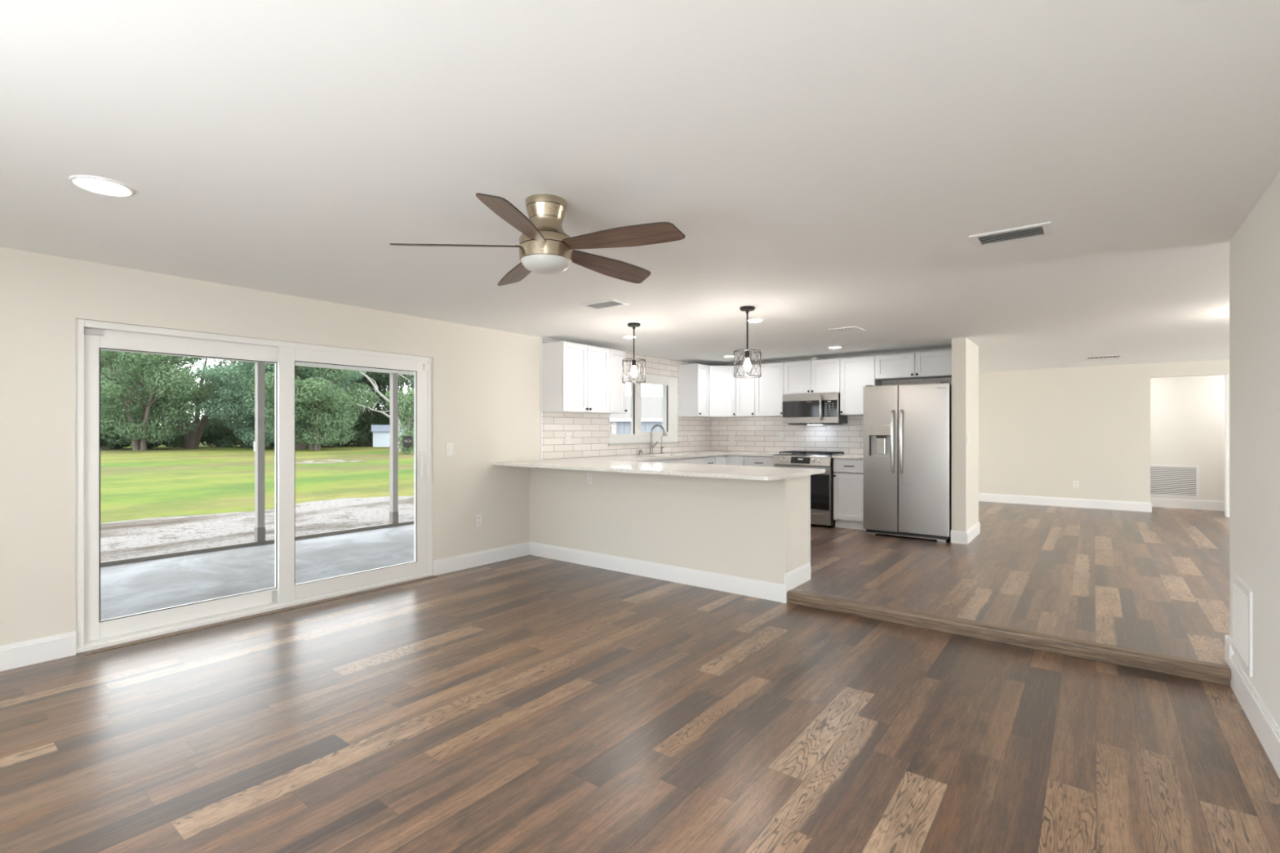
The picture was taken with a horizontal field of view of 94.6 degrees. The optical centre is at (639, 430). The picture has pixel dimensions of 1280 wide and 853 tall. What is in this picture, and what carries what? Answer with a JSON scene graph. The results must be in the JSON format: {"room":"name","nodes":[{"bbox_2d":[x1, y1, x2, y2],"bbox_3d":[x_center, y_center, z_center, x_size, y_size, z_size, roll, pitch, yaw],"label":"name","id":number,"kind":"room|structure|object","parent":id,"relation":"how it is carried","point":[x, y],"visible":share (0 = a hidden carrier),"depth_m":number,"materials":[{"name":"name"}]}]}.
{"room":"living room","nodes":[
{"label":"living room","id":0,"kind":"room"},
{"bbox_2d":[0,246,540,645],"bbox_3d":[-0.325,0.205,7.439,0.140,2.407,14.200,0,0,38],"label":"wall","id":1,"kind":"structure","parent":0,"point":[486,383],"depth_m":3.77,"materials":[{"name":"paint"}]},
{"bbox_2d":[75,318,432,653],"bbox_3d":[-2.627,0.327,4.426,0.142,1.965,2.361,0,0,38],"label":"door","id":2,"kind":"structure","parent":1,"relation":"in","point":[92,633],"depth_m":4.16,"materials":[{"name":"white plastic"}]},
{"bbox_2d":[402,435,413,446],"bbox_3d":[-2.032,0.098,5.173,0.002,0.093,0.095,0,0,38],"label":"window sticker","id":3,"kind":"object","parent":2,"relation":"attached to","point":[407,441],"visible":1,"depth_m":5.17,"materials":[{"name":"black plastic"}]},
{"bbox_2d":[0,542,529,671],"bbox_3d":[-2.843,1.242,4.034,0.016,0.135,5.531,0,0,38],"label":"baseboard","id":4,"kind":"structure","parent":1,"relation":"attached to","point":[13,655],"depth_m":3.41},
{"bbox_2d":[445,443,453,455],"bbox_3d":[-1.757,0.177,5.452,0.011,0.116,0.072,0,0,38],"label":"light switch","id":5,"kind":"object","parent":1,"relation":"attached to","point":[449,446],"visible":1,"depth_m":5.44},
{"bbox_2d":[475,514,481,526],"bbox_3d":[-1.559,0.872,5.710,0.010,0.116,0.072,0,0,38],"label":"electrical outlet","id":6,"kind":"object","parent":1,"relation":"attached to","point":[478,517],"visible":1,"depth_m":5.71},
{"bbox_2d":[540,337,542,459],"bbox_3d":[-1.063,-0.325,6.348,0.017,1.347,0.014,0,0,38],"label":"tile edge","id":7,"kind":"structure","parent":1,"relation":"attached to","point":[540,337],"depth_m":6.34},
{"bbox_2d":[542,341,609,413],"bbox_3d":[-0.689,-0.564,6.541,0.353,0.735,0.743,0,0,38],"label":"upper cabinet","id":8,"kind":"object","parent":1,"relation":"attached to","point":[575,377],"visible":1,"depth_m":6.33,"materials":[{"name":"white wood"}]},
{"bbox_2d":[591,349,626,413],"bbox_3d":[-0.372,-0.564,6.954,0.353,0.735,0.297,0,0,38],"label":"upper cabinet","id":9,"kind":"object","parent":1,"relation":"attached to","point":[617,388],"visible":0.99,"depth_m":6.88,"materials":[{"name":"white wood"}]},
{"bbox_2d":[542,337,711,459],"bbox_3d":[0.021,-0.325,7.766,0.010,1.347,3.560,0,0,38],"label":"tile backsplash","id":10,"kind":"structure","parent":1,"relation":"attached to","point":[588,433],"depth_m":7.17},
{"bbox_2d":[564,432,569,443],"bbox_3d":[-0.815,0.089,6.662,0.010,0.116,0.072,0,0,38],"label":"electrical outlet","id":11,"kind":"object","parent":10,"relation":"attached to","point":[566,434],"visible":1,"depth_m":6.65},
{"bbox_2d":[687,433,690,440],"bbox_3d":[0.718,0.102,8.656,0.010,0.116,0.072,0,0,38],"label":"electrical outlet","id":12,"kind":"object","parent":10,"relation":"attached to","point":[688,434],"visible":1,"depth_m":8.65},
{"bbox_2d":[608,371,677,444],"bbox_3d":[0.039,-0.289,7.873,0.108,0.917,1.517,0,0,38],"label":"window","id":13,"kind":"structure","parent":1,"relation":"in","point":[669,384],"depth_m":7.99,"materials":[{"name":"white plastic"}]},
{"bbox_2d":[608,441,679,445],"bbox_3d":[0.088,0.178,7.835,0.029,0.018,1.557,0,0,38],"label":"window ledge","id":14,"kind":"object","parent":1,"relation":"attached to","point":[678,442],"visible":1,"depth_m":7.68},
{"bbox_2d":[678,363,709,417],"bbox_3d":[0.787,-0.564,8.460,0.353,0.735,0.306,0,0,38],"label":"upper cabinet","id":15,"kind":"object","parent":1,"relation":"attached to","point":[693,379],"visible":1,"depth_m":8.36,"materials":[{"name":"white wood"}]},
{"bbox_2d":[699,365,737,417],"bbox_3d":[1.163,-0.564,8.744,0.607,0.735,0.598,0,0,38],"label":"upper cabinet","id":16,"kind":"object","parent":1,"relation":"attached to","point":[722,382],"visible":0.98,"depth_m":8.53,"materials":[{"name":"white wood"}]},
{"bbox_2d":[0,0,1279,372],"bbox_3d":[3.578,-1.058,4.376,10.061,0.120,14.300,0,0,38],"label":"ceiling","id":17,"kind":"structure","parent":0,"point":[821,166],"depth_m":2.18,"materials":[{"name":"white paint"}]},
{"bbox_2d":[68,174,134,196],"bbox_3d":[-2.190,-0.994,2.409,0.200,0.009,0.200,0,0,38],"label":"recessed light","id":18,"kind":"object","parent":17,"relation":"in","point":[91,183],"visible":1,"depth_m":2.40,"materials":[{"name":"white"}]},
{"bbox_2d":[390,193,684,285],"bbox_3d":[-0.379,-0.843,2.610,1.215,0.310,1.199,0,0,38],"label":"ceiling fan","id":19,"kind":"object","parent":17,"relation":"hanging from","point":[544,247],"visible":1,"depth_m":2.50,"materials":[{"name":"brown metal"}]},
{"bbox_2d":[579,298,629,309],"bbox_3d":[-0.280,-0.991,4.674,0.340,0.014,0.210,0,0,38],"label":"ceiling vent","id":20,"kind":"object","parent":17,"relation":"in","point":[611,303],"visible":1,"depth_m":4.65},
{"bbox_2d":[622,335,636,338],"bbox_3d":[-0.111,-0.994,6.304,0.153,0.009,0.153,0,0,38],"label":"recessed light","id":21,"kind":"object","parent":17,"relation":"in","point":[624,336],"visible":0.94,"depth_m":6.29,"materials":[{"name":"white"}]},
{"bbox_2d":[622,322,645,383],"bbox_3d":[-0.057,-0.721,5.543,0.222,0.555,0.222,0,0,38],"label":"pendant light","id":22,"kind":"object","parent":17,"relation":"hanging from","point":[633,372],"visible":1,"depth_m":5.52,"materials":[{"name":"black metal"}]},
{"bbox_2d":[631,360,635,366],"bbox_3d":[-0.057,-0.628,5.543,0.040,0.055,0.040,0,0,38],"label":"socket","id":23,"kind":"object","parent":22,"relation":"attached to","point":[633,364],"depth_m":5.53,"materials":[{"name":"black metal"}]},
{"bbox_2d":[733,306,761,377],"bbox_3d":[0.873,-0.716,4.803,0.222,0.565,0.222,0,0,38],"label":"pendant light","id":24,"kind":"object","parent":17,"relation":"hanging from","point":[747,365],"visible":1,"depth_m":4.79,"materials":[{"name":"black metal"}]},
{"bbox_2d":[745,351,750,358],"bbox_3d":[0.873,-0.612,4.803,0.040,0.055,0.040,0,0,38],"label":"socket","id":25,"kind":"object","parent":24,"relation":"attached to","point":[747,356],"depth_m":4.79,"materials":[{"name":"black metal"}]},
{"bbox_2d":[746,318,763,322],"bbox_3d":[1.040,-0.994,5.356,0.153,0.009,0.153,0,0,38],"label":"recessed light","id":26,"kind":"object","parent":17,"relation":"in","point":[753,320],"visible":0.84,"depth_m":5.35,"materials":[{"name":"white"}]},
{"bbox_2d":[827,346,841,348],"bbox_3d":[2.338,-0.994,7.095,0.153,0.009,0.153,0,0,38],"label":"recessed light","id":27,"kind":"object","parent":17,"relation":"in","point":[831,347],"visible":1,"depth_m":7.09,"materials":[{"name":"white"}]},
{"bbox_2d":[828,326,864,333],"bbox_3d":[2.050,-0.990,5.854,0.265,0.017,0.280,0,0,38],"label":"ceiling vent","id":28,"kind":"object","parent":17,"relation":"in","point":[850,329],"visible":1,"depth_m":5.82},
{"bbox_2d":[968,221,1053,248],"bbox_3d":[1.895,-0.992,3.019,0.345,0.013,0.227,0,0,38],"label":"ceiling vent","id":29,"kind":"object","parent":17,"relation":"in","point":[1042,229],"visible":1,"depth_m":3.01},
{"bbox_2d":[1084,355,1122,359],"bbox_3d":[6.311,-0.990,8.046,0.400,0.017,0.250,0,0,38],"label":"ceiling vent","id":30,"kind":"object","parent":17,"relation":"in","point":[1112,356],"visible":1,"depth_m":8.03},
{"bbox_2d":[0,555,1279,852],"bbox_3d":[-0.770,1.369,2.421,5.550,0.120,5.700,0,0,38],"label":"floor","id":31,"kind":"structure","parent":0,"point":[527,704],"depth_m":2.54,"materials":[{"name":"brown wood"}]},
{"bbox_2d":[84,576,437,655],"bbox_3d":[-2.529,1.307,4.362,0.035,0.004,2.321,0,0,38],"label":"threshold","id":32,"kind":"object","parent":31,"relation":"on","point":[390,586],"visible":1,"depth_m":4.07,"materials":[{"name":"brown wood"}]},
{"bbox_2d":[529,467,808,584],"bbox_3d":[0.113,0.829,5.546,2.861,0.960,0.469,0,0,38],"label":"wall","id":33,"kind":"structure","parent":0,"point":[758,530],"depth_m":5.07,"materials":[{"name":"paint"}]},
{"bbox_2d":[586,471,593,484],"bbox_3d":[-0.481,0.463,5.700,0.072,0.116,0.010,0,0,38],"label":"electrical outlet","id":34,"kind":"object","parent":33,"relation":"attached to","point":[589,474],"visible":1,"depth_m":5.70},
{"bbox_2d":[528,541,784,603],"bbox_3d":[-0.035,1.242,5.354,2.861,0.135,0.016,0,0,38],"label":"baseboard","id":35,"kind":"structure","parent":33,"relation":"attached to","point":[771,591],"depth_m":5.13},
{"bbox_2d":[784,562,810,603],"bbox_3d":[1.248,1.199,4.663,0.016,0.220,0.485,0,0,38],"label":"baseboard","id":36,"kind":"structure","parent":33,"relation":"attached to","point":[797,576],"depth_m":4.61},
{"bbox_2d":[951,337,978,531],"bbox_3d":[3.717,0.113,6.743,0.139,2.222,0.878,0,0,38],"label":"wall","id":37,"kind":"structure","parent":0,"point":[965,353],"depth_m":6.42,"materials":[{"name":"paint"}]},
{"bbox_2d":[951,521,980,544],"bbox_3d":[3.716,1.157,6.733,0.160,0.135,0.894,0,0,38],"label":"baseboard","id":38,"kind":"structure","parent":37,"relation":"attached to","point":[957,536],"depth_m":6.41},
{"bbox_2d":[966,432,968,443],"bbox_3d":[3.564,0.082,6.420,0.011,0.116,0.072,0,0,38],"label":"light switch","id":39,"kind":"object","parent":37,"relation":"attached to","point":[967,433],"visible":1,"depth_m":6.40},
{"bbox_2d":[791,501,1229,665],"bbox_3d":[5.334,1.317,6.660,10.061,0.185,8.538,0,0,38],"label":"floor","id":40,"kind":"structure","parent":0,"point":[1157,581],"depth_m":4.99,"materials":[{"name":"brown wood"}]},
{"bbox_2d":[640,458,676,462],"bbox_3d":[0.009,0.787,7.221,0.625,0.873,0.740,0,0,38],"label":"base cabinet","id":41,"kind":"object","parent":40,"relation":"on","point":[666,460],"visible":0.02,"depth_m":7.14,"materials":[{"name":"white wood"}]},
{"bbox_2d":[675,456,703,463],"bbox_3d":[0.430,0.787,7.768,0.625,0.873,0.642,0,0,38],"label":"base cabinet","id":42,"kind":"object","parent":40,"relation":"on","point":[691,460],"visible":0.06,"depth_m":7.61,"materials":[{"name":"white wood"}]},
{"bbox_2d":[702,455,715,464],"bbox_3d":[0.721,0.787,8.144,0.628,0.873,0.308,0,0,38],"label":"base cabinet","id":43,"kind":"object","parent":40,"relation":"on","point":[707,460],"visible":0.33,"depth_m":7.97,"materials":[{"name":"white wood"}]},
{"bbox_2d":[714,454,744,466],"bbox_3d":[1.182,0.738,8.545,0.881,0.773,0.890,0,0,38],"label":"base cabinet","id":44,"kind":"object","parent":40,"relation":"on","point":[727,460],"visible":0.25,"depth_m":8.23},
{"bbox_2d":[492,450,825,480],"bbox_3d":[1.002,0.332,6.599,2.985,0.030,4.194,0,0,38],"label":"countertop","id":45,"kind":"structure","parent":44,"relation":"on","point":[632,464],"depth_m":5.22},
{"bbox_2d":[648,424,666,453],"bbox_3d":[0.231,0.121,7.844,0.223,0.391,0.079,0,0,-10],"label":"kitchen faucet","id":46,"kind":"object","parent":45,"relation":"on","point":[651,446],"visible":1,"depth_m":7.81,"materials":[{"name":"silver metal"}]},
{"bbox_2d":[660,433,667,453],"bbox_3d":[0.321,0.182,7.984,0.102,0.270,0.050,0,0,-7],"label":"tap","id":47,"kind":"object","parent":45,"relation":"on","point":[661,447],"visible":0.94,"depth_m":7.97,"materials":[{"name":"silver metal"}]},
{"bbox_2d":[744,455,774,466],"bbox_3d":[1.788,0.787,8.238,0.454,0.873,0.628,0,0,38],"label":"base cabinet","id":48,"kind":"object","parent":40,"relation":"on","point":[749,460],"visible":0.23,"depth_m":8.03,"materials":[{"name":"white wood"}]},
{"bbox_2d":[773,450,844,527],"bbox_3d":[2.249,0.755,7.824,0.766,0.937,0.728,0,0,38],"label":"gas range","id":49,"kind":"object","parent":40,"relation":"on","point":[821,484],"visible":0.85,"depth_m":7.45,"materials":[{"name":"silver metal"}]},
{"bbox_2d":[773,453,839,466],"bbox_3d":[2.263,0.382,7.842,0.766,0.130,0.682,0,0,38],"label":"cooktop","id":50,"kind":"object","parent":49,"relation":"in","point":[788,459],"depth_m":7.59,"materials":[{"name":"silver metal"}]},
{"bbox_2d":[808,475,810,564],"bbox_3d":[0.498,0.787,5.358,2.029,0.873,0.402,0,0,38],"label":"base cabinet","id":51,"kind":"object","parent":40,"relation":"on","point":[809,475],"visible":0.02,"depth_m":4.87,"materials":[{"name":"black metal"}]},
{"bbox_2d":[833,457,866,530],"bbox_3d":[2.747,0.787,7.501,0.397,0.873,0.628,0,0,38],"label":"base cabinet","id":52,"kind":"object","parent":40,"relation":"on","point":[848,473],"visible":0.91,"depth_m":7.29,"materials":[{"name":"white wood"}]},
{"bbox_2d":[831,453,863,458],"bbox_3d":[2.755,0.332,7.497,0.420,0.030,0.634,0,0,38],"label":"countertop","id":53,"kind":"structure","parent":52,"relation":"on","point":[846,455],"depth_m":7.29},
{"bbox_2d":[863,382,951,542],"bbox_3d":[3.190,0.349,6.936,0.905,1.749,0.834,0,0,38],"label":"refrigerator","id":54,"kind":"object","parent":40,"relation":"on","point":[908,428],"visible":1,"depth_m":6.64,"materials":[{"name":"silver metal"}]},
{"bbox_2d":[786,589,1231,685],"bbox_3d":[2.079,1.264,3.762,2.394,0.090,0.075,0,0,38],"label":"step","id":55,"kind":"structure","parent":40,"relation":"attached to","point":[1210,672],"depth_m":3.54,"materials":[{"name":"brown wood"}]},
{"bbox_2d":[978,359,1229,506],"bbox_3d":[7.327,0.155,9.138,9.921,2.307,0.120,0,0,38],"label":"wall","id":56,"kind":"structure","parent":0,"point":[1042,431],"depth_m":9.40,"materials":[{"name":"paint"}]},
{"bbox_2d":[1073,480,1079,488],"bbox_3d":[6.916,0.862,9.371,0.072,0.116,0.010,0,0,38],"label":"electrical outlet","id":57,"kind":"object","parent":56,"relation":"attached to","point":[1076,483],"visible":1,"depth_m":9.37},
{"bbox_2d":[978,493,1229,517],"bbox_3d":[7.242,1.154,9.193,9.721,0.140,0.136,0,0,38],"label":"baseboard","id":58,"kind":"structure","parent":56,"relation":"attached to","point":[1012,499],"depth_m":9.41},
{"bbox_2d":[1224,373,1228,516],"bbox_3d":[8.316,0.216,8.376,0.017,2.015,0.142,0,0,38],"label":"door frame","id":59,"kind":"structure","parent":56,"relation":"attached to","point":[1226,376],"depth_m":8.33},
{"bbox_2d":[1150,374,1224,501],"bbox_3d":[8.487,0.155,9.318,3.100,2.307,0.120,0,0,38],"label":"wall","id":60,"kind":"structure","parent":0,"point":[1187,413],"depth_m":9.17,"materials":[{"name":"paint"}]},
{"bbox_2d":[1150,464,1199,498],"bbox_3d":[8.362,0.801,9.331,0.685,0.505,0.011,0,0,38],"label":"air vent","id":61,"kind":"object","parent":60,"relation":"in","point":[1166,481],"visible":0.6,"depth_m":9.29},
{"bbox_2d":[1150,497,1224,511],"bbox_3d":[8.446,1.149,9.264,2.900,0.150,0.016,0,0,38],"label":"baseboard","id":62,"kind":"structure","parent":60,"relation":"attached to","point":[1218,505],"depth_m":9.19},
{"bbox_2d":[1229,172,1279,728],"bbox_3d":[1.409,0.205,0.800,0.120,2.407,5.786,0,0,38],"label":"wall","id":63,"kind":"structure","parent":0,"point":[1255,247],"depth_m":2.57,"materials":[{"name":"paint"}]},
{"bbox_2d":[1231,573,1252,677],"bbox_3d":[2.904,0.926,2.854,0.012,0.385,0.445,0,0,38],"label":"air vent","id":64,"kind":"object","parent":63,"relation":"in","point":[1242,596],"visible":1,"depth_m":2.82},
{"bbox_2d":[1224,635,1279,777],"bbox_3d":[1.438,1.199,0.851,0.136,0.220,5.702,0,0,38],"label":"baseboard","id":65,"kind":"structure","parent":63,"relation":"attached to","point":[1266,729],"depth_m":2.57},
{"bbox_3d":[2.516,0.155,8.157,3.489,2.307,0.100,0,0,38],"label":"wall","id":66,"kind":"structure","parent":0,"visible":0},
{"bbox_2d":[736,364,764,417],"bbox_3d":[1.594,-0.564,8.564,0.304,0.735,0.352,0,0,38],"label":"upper cabinet","id":67,"kind":"object","parent":66,"relation":"attached to","point":[745,387],"visible":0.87,"depth_m":8.46,"materials":[{"name":"white wood"}]},
{"bbox_2d":[755,362,784,417],"bbox_3d":[1.886,-0.564,8.339,0.433,0.735,0.352,0,0,38],"label":"upper cabinet","id":68,"kind":"object","parent":66,"relation":"attached to","point":[769,388],"visible":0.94,"depth_m":8.23,"materials":[{"name":"white wood"}]},
{"bbox_2d":[783,358,839,394],"bbox_3d":[2.363,-0.709,7.973,0.771,0.445,0.352,0,0,38],"label":"upper cabinet","id":69,"kind":"object","parent":66,"relation":"attached to","point":[812,376],"visible":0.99,"depth_m":7.84,"materials":[{"name":"white wood"}]},
{"bbox_2d":[782,392,847,425],"bbox_3d":[2.336,-0.278,7.939,0.760,0.411,0.440,0,0,38],"label":"microwave","id":70,"kind":"object","parent":69,"relation":"attached to","point":[809,409],"visible":1,"depth_m":7.79,"materials":[{"name":"silver metal"}]},
{"bbox_2d":[811,356,819,359],"bbox_3d":[2.362,-0.956,7.934,0.095,0.050,0.060,0,0,38],"label":"junction box","id":71,"kind":"object","parent":69,"relation":"on","point":[813,357],"visible":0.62,"depth_m":7.91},
{"bbox_2d":[711,347,951,454],"bbox_3d":[2.485,-0.095,8.111,3.476,1.807,0.010,0,0,38],"label":"tile backsplash","id":72,"kind":"structure","parent":66,"relation":"attached to","point":[762,434],"depth_m":8.35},
{"bbox_2d":[729,433,733,440],"bbox_3d":[1.391,0.104,8.939,0.072,0.116,0.010,0,0,38],"label":"electrical outlet","id":73,"kind":"object","parent":72,"relation":"attached to","point":[731,435],"visible":1,"depth_m":8.93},
{"bbox_2d":[779,431,783,439],"bbox_3d":[2.025,0.079,8.451,0.072,0.116,0.010,0,0,38],"label":"electrical outlet","id":74,"kind":"object","parent":72,"relation":"attached to","point":[781,433],"visible":1,"depth_m":8.45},
{"bbox_2d":[840,355,882,415],"bbox_3d":[2.841,-0.564,7.605,0.436,0.735,0.352,0,0,38],"label":"upper cabinet","id":75,"kind":"object","parent":66,"relation":"attached to","point":[856,372],"visible":0.84,"depth_m":7.52,"materials":[{"name":"white wood"}]},
{"bbox_2d":[875,350,951,381],"bbox_3d":[3.381,-0.783,7.190,0.926,0.295,0.352,0,0,38],"label":"upper cabinet","id":76,"kind":"object","parent":66,"relation":"attached to","point":[933,364],"visible":0.87,"depth_m":7.09,"materials":[{"name":"white wood"}]},
{"label":"outside","id":77,"kind":"structure","parent":0,"visible":0},
{"bbox_2d":[100,442,413,523],"bbox_3d":[-50.523,1.739,64.064,141.800,0.300,200.000,0,0,38],"label":"lawn","id":78,"kind":"structure","parent":77,"point":[162,481],"depth_m":19.01,"materials":[{"name":"green plant"}]},
{"bbox_2d":[100,420,130,448],"bbox_3d":[-46.010,0.035,47.888,7.801,3.919,4.164,0,0,-11],"label":"shrub","id":79,"kind":"object","parent":78,"relation":"on","point":[101,436],"visible":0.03,"depth_m":47.85,"materials":[{"name":"green plant"}]},
{"bbox_2d":[100,350,150,413],"bbox_3d":[-53.986,-4.938,57.497,12.198,14.260,12.253,0,0,26],"label":"tree","id":80,"kind":"object","parent":78,"relation":"on","point":[102,364],"visible":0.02,"depth_m":57.41,"materials":[{"name":"green plant"}]},
{"bbox_2d":[100,402,159,449],"bbox_3d":[-44.316,-0.175,48.905,7.654,4.450,4.085,0,0,-7],"label":"shrub","id":81,"kind":"object","parent":78,"relation":"on","point":[110,445],"visible":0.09,"depth_m":48.58,"materials":[{"name":"green plant"}]},
{"bbox_2d":[101,422,186,448],"bbox_3d":[-42.733,0.390,50.483,7.130,3.023,3.806,0,0,15],"label":"shrub","id":82,"kind":"object","parent":78,"relation":"on","point":[178,439],"visible":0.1,"depth_m":50.47,"materials":[{"name":"green plant"}]},
{"bbox_2d":[101,360,190,425],"bbox_3d":[-56.755,-4.938,63.661,12.253,14.260,12.198,0,0,10],"label":"tree","id":83,"kind":"object","parent":78,"relation":"on","point":[147,360],"visible":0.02,"depth_m":66.02,"materials":[{"name":"green plant"}]},
{"bbox_2d":[100,350,212,450],"bbox_3d":[-39.238,-3.785,47.147,10.251,10.991,9.470,0,0,15],"label":"tree","id":84,"kind":"object","parent":78,"relation":"on","point":[157,395],"visible":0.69,"depth_m":46.30,"materials":[{"name":"green plant"}]},
{"bbox_2d":[103,355,238,448],"bbox_3d":[-40.544,-4.316,52.044,12.525,12.183,9.257,0,0,24],"label":"tree","id":85,"kind":"object","parent":78,"relation":"on","point":[193,438],"visible":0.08,"depth_m":51.44,"materials":[{"name":"green plant"}]},
{"bbox_2d":[135,415,224,447],"bbox_3d":[-43.249,0.207,54.940,7.538,3.486,4.024,0,0,3],"label":"shrub","id":86,"kind":"object","parent":78,"relation":"on","point":[205,433],"visible":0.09,"depth_m":55.02,"materials":[{"name":"green plant"}]},
{"bbox_2d":[172,413,239,447],"bbox_3d":[-40.525,0.111,55.940,6.904,3.729,3.686,0,0,2],"label":"shrub","id":87,"kind":"object","parent":78,"relation":"on","point":[216,421],"visible":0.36,"depth_m":55.01,"materials":[{"name":"green plant"}]},
{"bbox_2d":[191,369,253,439],"bbox_3d":[-48.459,-2.719,70.041,8.087,9.412,8.051,0,0,42],"label":"tree","id":88,"kind":"object","parent":78,"relation":"on","point":[230,421],"visible":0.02,"depth_m":68.06,"materials":[{"name":"green plant"}]},
{"bbox_2d":[217,360,254,407],"bbox_3d":[-39.356,-4.938,64.213,11.344,14.260,12.420,0,0,29],"label":"tree","id":89,"kind":"object","parent":78,"relation":"on","point":[233,361],"visible":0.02,"depth_m":61.73,"materials":[{"name":"green plant"}]},
{"bbox_2d":[216,422,267,447],"bbox_3d":[-36.321,0.541,54.489,5.701,2.642,3.043,0,0,16],"label":"shrub","id":90,"kind":"object","parent":78,"relation":"on","point":[228,442],"visible":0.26,"depth_m":54.28,"materials":[{"name":"green plant"}]},
{"bbox_2d":[195,360,304,448],"bbox_3d":[-32.518,-3.405,50.325,8.910,10.267,8.743,0,0,9],"label":"tree","id":91,"kind":"object","parent":78,"relation":"on","point":[227,377],"visible":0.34,"depth_m":48.11,"materials":[{"name":"green plant"}]},
{"bbox_2d":[100,496,413,561],"bbox_3d":[-6.329,1.631,9.910,5.603,0.115,20.000,0,0,38],"label":"gravel strip","id":92,"kind":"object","parent":78,"relation":"on","point":[120,540],"visible":0.36,"depth_m":9.70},
{"bbox_2d":[235,419,305,447],"bbox_3d":[-33.732,0.205,54.972,7.860,3.490,4.196,0,0,12],"label":"shrub","id":93,"kind":"object","parent":78,"relation":"on","point":[242,445],"visible":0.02,"depth_m":54.32,"materials":[{"name":"green plant"}]},
{"bbox_2d":[241,363,366,449],"bbox_3d":[-27.556,-3.668,48.432,9.379,10.807,9.203,0,0,29],"label":"tree","id":94,"kind":"object","parent":78,"relation":"on","point":[300,446],"visible":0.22,"depth_m":47.40,"materials":[{"name":"green plant"}]},
{"bbox_2d":[267,418,347,448],"bbox_3d":[-30.531,0.195,53.935,7.029,3.517,3.752,0,0,0],"label":"shrub","id":95,"kind":"object","parent":78,"relation":"on","point":[344,434],"visible":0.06,"depth_m":54.37,"materials":[{"name":"green plant"}]},
{"bbox_2d":[244,363,379,450],"bbox_3d":[-26.258,-3.389,46.697,9.496,10.181,8.772,0,0,-6],"label":"tree","id":96,"kind":"object","parent":78,"relation":"on","point":[319,391],"visible":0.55,"depth_m":45.91,"materials":[{"name":"green plant"}]},
{"bbox_2d":[295,459,367,464],"bbox_3d":[-15.897,1.633,29.451,3.552,0.112,3.924,0,0,38],"label":"sand patch","id":97,"kind":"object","parent":78,"relation":"on","point":[327,461],"visible":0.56,"depth_m":29.65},
{"bbox_2d":[320,421,368,446],"bbox_3d":[-29.337,0.437,56.986,5.775,2.906,3.083,0,0,15],"label":"shrub","id":98,"kind":"object","parent":78,"relation":"on","point":[356,441],"visible":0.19,"depth_m":56.84,"materials":[{"name":"green plant"}]},
{"bbox_2d":[302,371,400,446],"bbox_3d":[-30.177,-4.938,59.767,11.344,14.260,12.420,0,0,-17],"label":"tree","id":99,"kind":"object","parent":78,"relation":"on","point":[362,422],"visible":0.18,"depth_m":59.19,"materials":[{"name":"green plant"}]},
{"bbox_2d":[342,373,413,444],"bbox_3d":[-28.689,-5.265,65.406,13.041,14.973,11.911,0,0,-2],"label":"tree","id":100,"kind":"object","parent":78,"relation":"on","point":[387,423],"visible":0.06,"depth_m":63.18,"materials":[{"name":"green plant"}]},
{"bbox_2d":[353,370,413,429],"bbox_3d":[-22.201,-5.265,59.754,11.911,14.973,13.041,0,0,31],"label":"tree","id":101,"kind":"object","parent":78,"relation":"on","point":[380,375],"visible":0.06,"depth_m":57.71,"materials":[{"name":"green plant"}]},
{"bbox_2d":[356,370,412,451],"bbox_3d":[-18.974,-2.350,44.048,4.247,8.133,0.832,0,0,0],"label":"dead tree","id":102,"kind":"object","parent":78,"relation":"on","point":[375,386],"visible":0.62,"depth_m":43.91,"materials":[{"name":"grey plant"}]},
{"bbox_2d":[371,424,407,447],"bbox_3d":[-24.230,0.539,57.071,3.150,2.100,2.200,0,0,-24],"label":"garden shed","id":103,"kind":"object","parent":78,"relation":"on","point":[381,433],"visible":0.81,"depth_m":56.00,"materials":[{"name":"white plastic"}]},
{"bbox_2d":[385,386,413,453],"bbox_3d":[-15.694,-0.671,40.011,2.522,4.625,2.454,0,0,38],"label":"tree","id":104,"kind":"object","parent":78,"relation":"on","point":[409,401],"visible":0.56,"depth_m":39.68,"materials":[{"name":"green plant"}]},
{"bbox_2d":[610,395,662,434],"bbox_3d":[-1.868,0.264,18.934,5.550,2.750,4.840,0,0,-12],"label":"outbuilding","id":105,"kind":"structure","parent":78,"relation":"on","point":[651,406],"depth_m":17.09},
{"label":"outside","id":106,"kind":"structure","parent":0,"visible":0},
{"bbox_2d":[100,524,413,620],"bbox_3d":[-3.493,1.519,6.217,3.395,0.180,11.600,0,0,38],"label":"patio slab","id":107,"kind":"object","parent":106,"point":[133,588],"visible":0.22,"depth_m":6.10,"materials":[{"name":"concrete"}]},
{"bbox_2d":[100,520,413,567],"bbox_3d":[-4.835,1.407,7.248,0.050,0.045,11.600,0,0,38],"label":"rail","id":108,"kind":"object","parent":107,"relation":"on","point":[131,560],"visible":0.44,"depth_m":7.11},
{"bbox_2d":[254,361,265,542],"bbox_3d":[-4.745,0.269,7.374,0.100,2.230,0.090,0,0,38],"label":"patio post","id":109,"kind":"object","parent":107,"relation":"on","point":[260,528],"visible":0.98,"depth_m":7.34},
{"bbox_2d":[100,348,413,375],"bbox_3d":[-4.835,-0.989,7.248,0.110,0.285,11.600,0,0,38],"label":"beam","id":110,"kind":"structure","parent":109,"relation":"on","point":[297,363],"depth_m":8.00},
{"bbox_2d":[389,373,398,524],"bbox_3d":[-3.660,0.269,8.786,0.100,2.230,0.090,0,0,38],"label":"patio post","id":111,"kind":"object","parent":107,"relation":"on","point":[393,513],"visible":1,"depth_m":8.75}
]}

